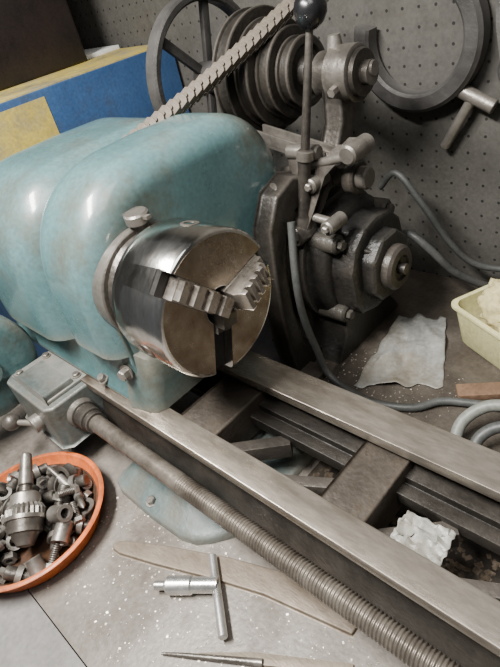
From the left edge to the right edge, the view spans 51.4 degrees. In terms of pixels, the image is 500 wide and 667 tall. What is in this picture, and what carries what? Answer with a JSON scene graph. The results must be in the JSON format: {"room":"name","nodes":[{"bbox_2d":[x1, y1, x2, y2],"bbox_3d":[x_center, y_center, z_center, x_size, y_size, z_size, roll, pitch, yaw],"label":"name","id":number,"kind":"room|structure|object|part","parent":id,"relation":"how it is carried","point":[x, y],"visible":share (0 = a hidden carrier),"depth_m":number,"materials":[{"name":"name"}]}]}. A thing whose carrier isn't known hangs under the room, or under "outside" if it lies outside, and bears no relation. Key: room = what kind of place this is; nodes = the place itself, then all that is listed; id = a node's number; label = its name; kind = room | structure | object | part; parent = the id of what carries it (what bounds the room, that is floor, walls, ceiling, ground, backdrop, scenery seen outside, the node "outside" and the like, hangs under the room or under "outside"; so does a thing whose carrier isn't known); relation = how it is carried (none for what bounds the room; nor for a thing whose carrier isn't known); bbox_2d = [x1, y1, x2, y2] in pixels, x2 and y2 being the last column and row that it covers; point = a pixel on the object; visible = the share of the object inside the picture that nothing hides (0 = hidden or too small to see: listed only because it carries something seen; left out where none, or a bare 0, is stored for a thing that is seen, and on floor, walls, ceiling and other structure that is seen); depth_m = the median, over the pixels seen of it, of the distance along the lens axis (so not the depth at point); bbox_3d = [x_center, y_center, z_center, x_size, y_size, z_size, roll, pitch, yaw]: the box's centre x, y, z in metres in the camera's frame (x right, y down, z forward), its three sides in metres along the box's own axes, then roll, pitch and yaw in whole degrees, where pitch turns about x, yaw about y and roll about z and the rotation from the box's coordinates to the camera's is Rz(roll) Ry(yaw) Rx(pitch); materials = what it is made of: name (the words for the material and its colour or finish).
{"room":"metal workshop","nodes":[
{"label":"metal workshop","id":0,"kind":"room"},
{"bbox_2d":[66,0,499,281],"bbox_3d":[-0.101,-0.701,0.941,4.200,2.800,0.040,21,49,40],"label":"wall","id":1,"kind":"structure","parent":0,"point":[420,42],"depth_m":0.85,"materials":[{"name":"grey metal"}]},
{"bbox_2d":[354,0,490,112],"bbox_3d":[0.236,-0.412,0.737,0.196,0.187,0.026,21,49,40],"label":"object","id":2,"kind":"object","parent":1,"relation":"attached to","point":[475,14],"visible":0.85,"depth_m":0.73,"materials":[{"name":"grey metal"}]},
{"bbox_2d":[377,169,499,271],"bbox_3d":[0.349,-0.163,0.787,0.311,0.182,0.030,7,41,28],"label":"power cable","id":3,"kind":"object","parent":1,"relation":"attached to","point":[396,173],"visible":1,"depth_m":0.81,"materials":[{"name":"rubber"}]},
{"bbox_2d":[440,85,498,148],"bbox_3d":[0.317,-0.314,0.751,0.082,0.096,0.028,21,49,40],"label":"hammer","id":4,"kind":"object","parent":1,"relation":"attached to","point":[472,97],"visible":0.93,"depth_m":0.73,"materials":[{"name":"grey metal"}]},
{"bbox_2d":[496,0,499,80],"bbox_3d":[0.332,-0.390,0.639,0.066,0.168,0.030,21,49,40],"label":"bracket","id":5,"kind":"object","parent":1,"relation":"attached to","point":[497,1],"visible":1,"depth_m":0.66,"materials":[{"name":"metal"}]},
{"bbox_3d":[-0.501,1.003,1.220,4.200,0.040,2.160,21,49,40],"label":"floor","id":6,"kind":"structure","parent":0,"visible":0},
{"bbox_2d":[0,45,188,357],"bbox_3d":[-0.441,-0.067,1.533,0.701,1.260,0.482,21,49,40],"label":"box","id":7,"kind":"object","parent":6,"relation":"on","point":[113,83],"visible":0.05,"depth_m":0.98,"materials":[{"name":"cardboard"}]},
{"bbox_3d":[-0.343,-0.078,1.091,0.002,0.746,0.172,21,49,40],"label":"yellow panel","id":8,"kind":"part","parent":7,"relation":"part of","materials":[{"name":"cardboard"}]},
{"bbox_2d":[0,0,86,90],"bbox_3d":[-0.634,-0.654,1.072,0.419,0.280,0.348,21,49,40],"label":"toolbox","id":9,"kind":"object","parent":7,"relation":"on","point":[39,38],"visible":1,"depth_m":1.02,"materials":[{"name":"brown paint"}]},
{"bbox_2d":[84,45,119,59],"bbox_3d":[-0.407,-0.655,1.225,0.220,0.008,0.095,21,49,40],"label":"paper stack","id":10,"kind":"object","parent":7,"relation":"on","point":[94,52],"visible":0.29,"depth_m":1.17,"materials":[{"name":"white paper"}]},
{"bbox_2d":[0,269,499,666],"bbox_3d":[0.278,0.608,0.722,1.660,0.830,1.115,21,49,40],"label":"workbench","id":11,"kind":"object","parent":6,"relation":"on","point":[38,628],"visible":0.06,"depth_m":0.59,"materials":[{"name":"metal"}]},
{"bbox_2d":[0,452,103,592],"bbox_3d":[-0.285,0.238,0.672,0.204,0.049,0.204,21,49,40],"label":"round tray","id":12,"kind":"object","parent":11,"relation":"on","point":[67,554],"depth_m":0.66,"materials":[{"name":"orange paint"}]},
{"bbox_2d":[0,529,4,539],"bbox_3d":[-0.330,0.249,0.660,0.044,0.014,0.012,10,42,30],"label":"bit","id":13,"kind":"object","parent":12,"relation":"in","point":[2,533],"visible":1,"depth_m":0.65,"materials":[{"name":"metal"}]},
{"bbox_2d":[0,539,6,562],"bbox_3d":[-0.316,0.272,0.649,0.023,0.024,0.035,-19,36,-6],"label":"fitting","id":14,"kind":"object","parent":12,"relation":"in","point":[5,549],"visible":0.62,"depth_m":0.65,"materials":[{"name":"grey metal"}]},
{"bbox_2d":[0,567,7,583],"bbox_3d":[-0.295,0.288,0.619,0.018,0.018,0.014,1,38,22],"label":"nut","id":15,"kind":"object","parent":12,"relation":"in","point":[2,569],"visible":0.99,"depth_m":0.62,"materials":[{"name":"grey metal"}]},
{"bbox_3d":[-0.308,0.226,0.678,0.019,0.030,0.028,6,40,27],"label":"pipe cap","id":16,"kind":"part","parent":12,"relation":"part of","materials":[{"name":"silver metal"}]},
{"bbox_2d":[0,526,13,543],"bbox_3d":[-0.309,0.256,0.668,0.036,0.024,0.023,19,47,38],"label":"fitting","id":17,"kind":"object","parent":12,"relation":"in","point":[4,528],"visible":0.32,"depth_m":0.66,"materials":[{"name":"grey metal"}]},
{"bbox_2d":[1,515,6,525],"bbox_3d":[-0.308,0.237,0.664,0.018,0.018,0.011,-32,39,-23],"label":"nut","id":18,"kind":"object","parent":17,"relation":"on","point":[2,519],"visible":0.19,"depth_m":0.66,"materials":[{"name":"grey metal"}]},
{"bbox_2d":[0,487,13,505],"bbox_3d":[-0.325,0.221,0.695,0.026,0.030,0.021,4,39,24],"label":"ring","id":19,"kind":"object","parent":12,"relation":"in","point":[10,491],"visible":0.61,"depth_m":0.69,"materials":[{"name":"metal"}]},
{"bbox_2d":[1,551,16,565],"bbox_3d":[-0.295,0.276,0.637,0.017,0.019,0.010,-23,36,-11],"label":"nut","id":20,"kind":"object","parent":12,"relation":"in","point":[8,558],"visible":1,"depth_m":0.63,"materials":[{"name":"grey metal"}]},
{"bbox_2d":[5,536,19,550],"bbox_3d":[-0.295,0.262,0.656,0.021,0.033,0.033,-33,39,-24],"label":"socket","id":21,"kind":"object","parent":12,"relation":"in","point":[9,545],"visible":0.47,"depth_m":0.64,"materials":[{"name":"metal"}]},
{"bbox_2d":[3,564,29,583],"bbox_3d":[-0.273,0.285,0.615,0.036,0.028,0.023,-9,36,9],"label":"fitting","id":22,"kind":"object","parent":12,"relation":"in","point":[15,574],"visible":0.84,"depth_m":0.61,"materials":[{"name":"grey metal"}]},
{"bbox_2d":[4,452,45,547],"bbox_3d":[-0.281,0.209,0.649,0.048,0.068,0.107,-18,35,-4],"label":"drill chuck","id":23,"kind":"object","parent":12,"relation":"in","point":[25,515],"visible":1,"depth_m":0.63,"materials":[{"name":"metal"}]},
{"bbox_2d":[23,553,45,576],"bbox_3d":[-0.253,0.279,0.617,0.021,0.033,0.033,-29,38,-19],"label":"socket","id":24,"kind":"object","parent":12,"relation":"in","point":[36,564],"visible":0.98,"depth_m":0.61,"materials":[{"name":"metal"}]},
{"bbox_2d":[33,463,47,479],"bbox_3d":[-0.298,0.194,0.725,0.035,0.024,0.023,-31,38,-21],"label":"fitting","id":25,"kind":"object","parent":12,"relation":"in","point":[38,471],"visible":0.52,"depth_m":0.72,"materials":[{"name":"grey metal"}]},
{"bbox_2d":[36,476,48,488],"bbox_3d":[-0.281,0.202,0.705,0.018,0.018,0.016,-33,39,-23],"label":"nut","id":26,"kind":"object","parent":12,"relation":"in","point":[39,479],"visible":0.97,"depth_m":0.70,"materials":[{"name":"grey metal"}]},
{"bbox_3d":[-0.281,0.213,0.717,0.028,0.019,0.029,7,41,28],"label":"pipe cap","id":27,"kind":"part","parent":12,"relation":"part of","materials":[{"name":"grey metal"}]},
{"bbox_2d":[43,520,50,532],"bbox_3d":[-0.259,0.248,0.663,0.030,0.016,0.014,12,44,33],"label":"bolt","id":28,"kind":"object","parent":12,"relation":"in","point":[46,527],"visible":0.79,"depth_m":0.66,"materials":[{"name":"grey metal"}]},
{"bbox_2d":[41,490,54,507],"bbox_3d":[-0.269,0.217,0.678,0.036,0.024,0.023,-14,35,1],"label":"fitting","id":29,"kind":"object","parent":12,"relation":"in","point":[46,497],"visible":0.52,"depth_m":0.67,"materials":[{"name":"grey metal"}]},
{"bbox_2d":[46,542,59,566],"bbox_3d":[-0.236,0.269,0.627,0.014,0.024,0.032,-1,38,19],"label":"bolt","id":30,"kind":"object","parent":12,"relation":"in","point":[55,549],"visible":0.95,"depth_m":0.62,"materials":[{"name":"grey metal"}]},
{"bbox_2d":[47,524,61,550],"bbox_3d":[-0.240,0.253,0.647,0.023,0.023,0.035,-17,35,-3],"label":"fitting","id":31,"kind":"object","parent":12,"relation":"in","point":[49,535],"visible":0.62,"depth_m":0.64,"materials":[{"name":"grey metal"}]},
{"bbox_3d":[-0.256,0.202,0.694,0.016,0.028,0.028,-2,37,18],"label":"pipe cap","id":32,"kind":"part","parent":12,"relation":"part of","materials":[{"name":"grey metal"}]},
{"bbox_2d":[46,503,68,525],"bbox_3d":[-0.242,0.228,0.657,0.039,0.030,0.012,-15,35,0],"label":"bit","id":33,"kind":"object","parent":12,"relation":"in","point":[48,523],"visible":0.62,"depth_m":0.66,"materials":[{"name":"metal"}]},
{"bbox_2d":[52,483,70,504],"bbox_3d":[-0.245,0.213,0.676,0.023,0.029,0.035,2,39,23],"label":"fitting","id":34,"kind":"object","parent":12,"relation":"in","point":[60,501],"visible":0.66,"depth_m":0.67,"materials":[{"name":"grey metal"}]},
{"bbox_2d":[47,466,68,484],"bbox_3d":[-0.253,0.192,0.691,0.041,0.028,0.012,15,45,35],"label":"bit","id":35,"kind":"object","parent":34,"relation":"on","point":[62,479],"visible":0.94,"depth_m":0.69,"materials":[{"name":"metal"}]},
{"bbox_2d":[50,520,73,545],"bbox_3d":[-0.229,0.242,0.633,0.021,0.026,0.030,-7,36,12],"label":"socket","id":36,"kind":"object","parent":12,"relation":"in","point":[62,531],"visible":1,"depth_m":0.63,"materials":[{"name":"metal"}]},
{"bbox_2d":[56,463,81,477],"bbox_3d":[-0.248,0.197,0.715,0.036,0.046,0.036,-10,36,7],"label":"socket","id":37,"kind":"object","parent":12,"relation":"in","point":[79,470],"depth_m":0.71,"materials":[{"name":"metal"}]},
{"bbox_3d":[-0.250,0.192,0.710,0.028,0.030,0.022,9,42,29],"label":"pipe cap","id":38,"kind":"part","parent":37,"relation":"part of","materials":[{"name":"grey metal"}]},
{"bbox_2d":[60,536,78,546],"bbox_3d":[-0.220,0.255,0.640,0.012,0.042,0.025,-6,36,13],"label":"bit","id":39,"kind":"object","parent":12,"relation":"in","point":[73,539],"visible":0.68,"depth_m":0.64,"materials":[{"name":"metal"}]},
{"bbox_2d":[73,487,85,508],"bbox_3d":[-0.220,0.213,0.672,0.012,0.014,0.044,-30,38,-20],"label":"bit","id":40,"kind":"object","parent":12,"relation":"in","point":[78,497],"visible":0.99,"depth_m":0.67,"materials":[{"name":"metal"}]},
{"bbox_2d":[55,484,79,498],"bbox_3d":[-0.234,0.204,0.667,0.015,0.026,0.030,13,44,33],"label":"bolt","id":41,"kind":"object","parent":40,"relation":"on","point":[74,488],"visible":1,"depth_m":0.67,"materials":[{"name":"grey metal"}]},
{"bbox_2d":[70,515,89,534],"bbox_3d":[-0.213,0.240,0.654,0.036,0.025,0.023,-9,36,9],"label":"fitting","id":42,"kind":"object","parent":12,"relation":"in","point":[80,527],"visible":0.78,"depth_m":0.65,"materials":[{"name":"grey metal"}]},
{"bbox_2d":[69,501,85,525],"bbox_3d":[-0.218,0.226,0.654,0.015,0.019,0.032,-27,37,-16],"label":"bolt","id":43,"kind":"object","parent":42,"relation":"on","point":[78,517],"visible":0.98,"depth_m":0.65,"materials":[{"name":"grey metal"}]},
{"bbox_3d":[-0.212,0.228,0.671,0.028,0.016,0.028,21,49,40],"label":"pipe cap","id":44,"kind":"part","parent":12,"relation":"part of","materials":[{"name":"silver metal"}]},
{"bbox_2d":[80,478,92,492],"bbox_3d":[-0.227,0.207,0.705,0.035,0.031,0.023,2,39,23],"label":"fitting","id":45,"kind":"object","parent":12,"relation":"in","point":[89,486],"visible":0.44,"depth_m":0.69,"materials":[{"name":"grey metal"}]},
{"bbox_2d":[68,474,88,487],"bbox_3d":[-0.233,0.200,0.693,0.035,0.024,0.023,-13,35,3],"label":"fitting","id":46,"kind":"object","parent":45,"relation":"on","point":[82,480],"visible":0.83,"depth_m":0.69,"materials":[{"name":"grey metal"}]},
{"bbox_2d":[83,490,91,497],"bbox_3d":[-0.217,0.216,0.689,0.015,0.020,0.016,11,43,32],"label":"nut","id":47,"kind":"object","parent":12,"relation":"in","point":[87,494],"visible":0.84,"depth_m":0.69,"materials":[{"name":"grey metal"}]},
{"label":"socket","id":48,"kind":"object","parent":12,"relation":"in","visible":0},
{"bbox_2d":[46,504,72,522],"bbox_3d":[-0.235,0.222,0.641,0.032,0.029,0.021,4,39,25],"label":"socket","id":49,"kind":"object","parent":48,"relation":"on","point":[63,513],"visible":1,"depth_m":0.64,"materials":[{"name":"metal"}]},
{"label":"fitting","id":50,"kind":"object","parent":12,"relation":"in","visible":0},
{"bbox_2d":[0,482,7,496],"bbox_3d":[-0.336,0.211,0.691,0.028,0.029,0.017,-21,36,-8],"label":"cap","id":51,"kind":"object","parent":50,"relation":"on","point":[3,489],"visible":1,"depth_m":0.69,"materials":[{"name":"metal"}]},
{"label":"cap","id":52,"kind":"object","parent":12,"relation":"in","visible":0},
{"bbox_2d":[32,484,39,490],"bbox_3d":[-0.289,0.217,0.685,0.032,0.034,0.023,-31,38,-22],"label":"fitting","id":53,"kind":"object","parent":52,"relation":"on","point":[34,487],"visible":0.08,"depth_m":0.68,"materials":[{"name":"grey metal"}]},
{"label":"fitting","id":54,"kind":"object","parent":12,"relation":"in","visible":0},
{"bbox_2d":[0,541,4,551],"bbox_3d":[-0.311,0.257,0.621,0.021,0.023,0.028,19,48,38],"label":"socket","id":55,"kind":"object","parent":54,"relation":"on","point":[2,547],"visible":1,"depth_m":0.62,"materials":[{"name":"metal"}]},
{"label":"bolt","id":56,"kind":"object","parent":12,"relation":"in","visible":0},
{"bbox_2d":[46,464,57,477],"bbox_3d":[-0.272,0.191,0.720,0.011,0.019,0.016,8,41,29],"label":"nut","id":57,"kind":"object","parent":56,"relation":"on","point":[55,467],"visible":0.35,"depth_m":0.72,"materials":[{"name":"grey metal"}]},
{"bbox_2d":[154,553,227,639],"bbox_3d":[-0.065,0.285,0.551,0.074,0.020,0.091,-16,35,-1],"label":"key","id":58,"kind":"object","parent":11,"relation":"on","point":[173,584],"visible":1,"depth_m":0.56,"materials":[{"name":"metal"}]},
{"bbox_3d":[-0.070,0.275,0.567,0.072,0.020,0.020,-6,36,12],"label":"key stem","id":59,"kind":"part","parent":58,"relation":"part of","materials":[{"name":"metal"}]},
{"bbox_3d":[-0.035,0.277,0.552,0.010,0.010,0.091,-16,35,-1],"label":"key handle","id":60,"kind":"part","parent":58,"relation":"part of","materials":[{"name":"metal"}]},
{"bbox_2d":[161,652,262,666],"bbox_3d":[-0.039,0.318,0.509,0.105,0.007,0.007,-4,37,15],"label":"steel scriber","id":61,"kind":"object","parent":11,"relation":"on","point":[257,662],"visible":1,"depth_m":0.50,"materials":[{"name":"grey metal"}]},
{"bbox_2d":[47,497,379,666],"bbox_3d":[-0.026,0.312,0.518,0.501,0.001,0.172,21,49,40],"label":"bench swarf","id":62,"kind":"object","parent":11,"relation":"on","point":[158,628],"visible":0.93,"depth_m":0.56,"materials":[{"name":"silver metal"}]},
{"bbox_2d":[113,541,358,637],"bbox_3d":[-0.024,0.266,0.577,0.312,0.005,0.041,6,40,26],"label":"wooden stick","id":63,"kind":"object","parent":11,"relation":"on","point":[275,586],"visible":0.79,"depth_m":0.57,"materials":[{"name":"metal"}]},
{"bbox_2d":[0,113,499,666],"bbox_3d":[0.097,0.063,0.468,1.255,0.399,0.503,21,49,40],"label":"lathe","id":64,"kind":"object","parent":11,"relation":"on","point":[133,260],"visible":0.98,"depth_m":0.56,"materials":[{"name":"metal"}]},
{"bbox_3d":[-0.345,0.128,0.753,0.026,0.026,0.026,21,49,40],"label":"lever knob","id":65,"kind":"part","parent":64,"relation":"part of","materials":[{"name":"grey metal"}]},
{"bbox_3d":[-0.311,0.125,0.749,0.043,0.026,0.043,21,49,40],"label":"lever arm","id":66,"kind":"part","parent":64,"relation":"part of","materials":[{"name":"grey metal"}]},
{"bbox_3d":[-0.291,0.062,0.751,0.112,0.006,0.065,21,49,40],"label":"gearbox lid","id":67,"kind":"part","parent":64,"relation":"part of","materials":[{"name":"grey paint"}]},
{"bbox_2d":[123,206,151,233],"bbox_3d":[-0.114,-0.115,0.546,0.035,0.028,0.027,21,49,40],"label":"knob","id":68,"kind":"object","parent":64,"relation":"on","point":[136,219],"depth_m":0.54,"materials":[{"name":"grey metal"}]},
{"bbox_2d":[140,345,155,357],"bbox_3d":[-0.101,0.017,0.514,0.019,0.019,0.007,21,49,40],"label":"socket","id":69,"kind":"object","parent":64,"relation":"attached to","point":[149,350],"depth_m":0.51,"materials":[{"name":"metal"}]},
{"bbox_2d":[180,220,199,225],"bbox_3d":[-0.059,-0.107,0.508,0.019,0.007,0.019,21,49,40],"label":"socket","id":70,"kind":"object","parent":64,"relation":"attached to","point":[182,222],"depth_m":0.51,"materials":[{"name":"metal"}]},
{"bbox_3d":[0.155,0.241,0.425,1.000,0.057,0.015,21,49,40],"label":"bed panel","id":71,"kind":"part","parent":64,"relation":"part of","materials":[{"name":"metal"}]},
{"bbox_3d":[0.231,0.154,0.497,1.050,0.078,0.046,21,49,40],"label":"bed rail","id":72,"kind":"part","parent":64,"relation":"part of","materials":[{"name":"metal"}]},
{"bbox_2d":[390,510,455,566],"bbox_3d":[0.160,0.190,0.485,0.052,0.007,0.046,16,46,36],"label":"rag","id":73,"kind":"object","parent":64,"relation":"on","point":[431,541],"visible":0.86,"depth_m":0.49,"materials":[{"name":"white fabric"}]},
{"bbox_2d":[146,0,378,379],"bbox_3d":[0.028,-0.238,0.809,0.265,0.518,0.393,-28,37,-17],"label":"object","id":74,"kind":"object","parent":11,"relation":"on","point":[281,81],"visible":0.82,"depth_m":0.70,"materials":[{"name":"grey metal"}]},
{"bbox_2d":[122,0,294,137],"bbox_3d":[-0.044,-0.350,0.687,0.318,0.130,0.025,-27,37,-17],"label":"belt","id":75,"kind":"object","parent":74,"relation":"attached to","point":[278,17],"visible":0.8,"depth_m":0.68,"materials":[{"name":"grey rubber"}]},
{"bbox_3d":[0.041,-0.180,0.692,0.048,0.046,0.026,-30,38,-20],"label":"linkage rod","id":76,"kind":"part","parent":74,"relation":"part of","materials":[{"name":"grey metal"}]},
{"bbox_3d":[0.061,-0.074,0.753,0.027,0.310,0.140,21,49,40],"label":"frame","id":77,"kind":"part","parent":74,"relation":"part of","materials":[{"name":"metal"}]},
{"bbox_3d":[0.065,-0.244,0.653,0.064,0.248,0.027,-16,35,-1],"label":"clutch lever","id":78,"kind":"part","parent":74,"relation":"part of","materials":[{"name":"grey metal"}]},
{"bbox_3d":[0.066,-0.355,0.572,0.038,0.040,0.038,21,49,40],"label":"lever knob","id":79,"kind":"part","parent":74,"relation":"part of","materials":[{"name":"black plastic"}]},
{"bbox_3d":[0.086,-0.223,0.682,0.122,0.041,0.012,21,49,40],"label":"cross rod","id":80,"kind":"part","parent":74,"relation":"part of","materials":[{"name":"grey metal"}]},
{"bbox_3d":[0.070,-0.167,0.719,0.121,0.026,0.012,21,49,40],"label":"cross rod","id":81,"kind":"part","parent":74,"relation":"part of","materials":[{"name":"grey metal"}]},
{"bbox_3d":[0.099,-0.184,0.686,0.101,0.120,0.032,-3,37,16],"label":"forked arm","id":82,"kind":"part","parent":74,"relation":"part of","materials":[{"name":"metal"}]},
{"bbox_2d":[327,33,342,50],"bbox_3d":[0.109,-0.375,0.669,0.022,0.018,0.022,21,49,40],"label":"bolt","id":83,"kind":"object","parent":74,"relation":"on","point":[334,41],"depth_m":0.66,"materials":[{"name":"grey metal"}]},
{"bbox_3d":[0.118,-0.272,0.714,0.026,0.131,0.110,21,49,40],"label":"arm","id":84,"kind":"part","parent":74,"relation":"part of","materials":[{"name":"grey metal"}]},
{"bbox_3d":[0.117,-0.198,0.699,0.101,0.120,0.032,-3,37,16],"label":"forked arm","id":85,"kind":"part","parent":74,"relation":"part of","materials":[{"name":"metal"}]},
{"bbox_2d":[199,652,354,666],"bbox_3d":[0.021,0.313,0.497,0.156,0.003,0.012,-3,37,16],"label":"scraper","id":86,"kind":"object","parent":11,"relation":"on","point":[269,660],"visible":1,"depth_m":0.49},
{"bbox_2d":[272,186,411,363],"bbox_3d":[0.136,-0.106,0.815,0.235,0.253,0.209,21,49,40],"label":"motor","id":87,"kind":"object","parent":11,"relation":"on","point":[349,276],"visible":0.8,"depth_m":0.74,"materials":[{"name":"metal"}]},
{"bbox_3d":[0.108,-0.137,0.832,0.156,0.194,0.194,21,49,40],"label":"motor","id":88,"kind":"part","parent":87,"relation":"part of","materials":[{"name":"black metal"}]},
{"bbox_2d":[287,221,481,411],"bbox_3d":[0.195,-0.006,0.653,0.323,0.251,0.063,12,43,32],"label":"power cable","id":89,"kind":"object","parent":11,"relation":"on","point":[291,227],"visible":0.85,"depth_m":0.70,"materials":[{"name":"rubber"}]},
{"bbox_2d":[326,351,462,413],"bbox_3d":[0.180,0.074,0.767,0.231,0.001,0.142,21,49,40],"label":"pile","id":90,"kind":"object","parent":11,"relation":"on","point":[368,351],"visible":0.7,"depth_m":0.75,"materials":[{"name":"silver metal"}]},
{"bbox_2d":[354,313,445,388],"bbox_3d":[0.237,0.022,0.805,0.124,0.015,0.180,2,39,22],"label":"rag","id":91,"kind":"object","parent":11,"relation":"on","point":[411,353],"visible":1,"depth_m":0.79,"materials":[{"name":"grey fabric"}]},
{"bbox_2d":[308,461,499,660],"bbox_3d":[0.234,0.236,0.525,0.435,0.001,0.195,21,49,40],"label":"sheet","id":92,"kind":"object","parent":11,"relation":"on","point":[478,553],"visible":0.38,"depth_m":0.54,"materials":[{"name":"black metal"}]},
{"bbox_2d":[312,466,499,581],"bbox_3d":[0.162,0.232,0.554,0.286,0.002,0.105,21,49,40],"label":"debris","id":93,"kind":"object","parent":92,"relation":"on","point":[476,569],"visible":0.06,"depth_m":0.53,"materials":[{"name":"metal"}]},
{"bbox_2d":[402,230,488,287],"bbox_3d":[0.374,-0.105,0.806,0.279,0.144,0.044,-1,38,19],"label":"power cable","id":94,"kind":"object","parent":11,"relation":"on","point":[414,236],"visible":0.8,"depth_m":0.80,"materials":[{"name":"rubber"}]},
{"bbox_2d":[450,399,499,436],"bbox_3d":[0.302,0.107,0.627,0.128,0.055,0.048,-5,36,13],"label":"hose","id":95,"kind":"object","parent":11,"relation":"on","point":[465,418],"visible":0.83,"depth_m":0.64,"materials":[{"name":"rubber"}]},
{"bbox_2d":[451,279,499,368],"bbox_3d":[0.387,-0.001,0.733,0.129,0.070,0.169,-22,36,-10],"label":"plastic tub","id":96,"kind":"object","parent":11,"relation":"on","point":[481,338],"visible":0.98,"depth_m":0.75,"materials":[{"name":"beige plastic"}]},
{"bbox_2d":[476,278,499,332],"bbox_3d":[0.377,-0.031,0.728,0.090,0.129,0.122,-22,36,-10],"label":"rag","id":97,"kind":"object","parent":96,"relation":"in","point":[488,302],"visible":0.92,"depth_m":0.73,"materials":[{"name":"yellow fabric"}]},
{"bbox_2d":[456,382,499,399],"bbox_3d":[0.361,0.075,0.692,0.161,0.010,0.024,-5,37,14],"label":"bar","id":98,"kind":"object","parent":11,"relation":"on","point":[491,390],"visible":1,"depth_m":0.70,"materials":[{"name":"wood"}]},
{"bbox_2d":[470,421,499,444],"bbox_3d":[0.305,0.127,0.606,0.102,0.044,0.040,-2,37,18],"label":"hose","id":99,"kind":"object","parent":11,"relation":"on","point":[491,429],"visible":0.63,"depth_m":0.61,"materials":[{"name":"rubber"}]},
{"label":"fitting","id":100,"kind":"object","parent":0,"visible":0},
{"bbox_2d":[6,469,18,490],"bbox_3d":[-0.314,0.196,0.705,0.023,0.023,0.034,5,40,26],"label":"fitting","id":101,"kind":"object","parent":100,"relation":"on","point":[14,475],"visible":0.38,"depth_m":0.69,"materials":[{"name":"grey metal"}]}
]}

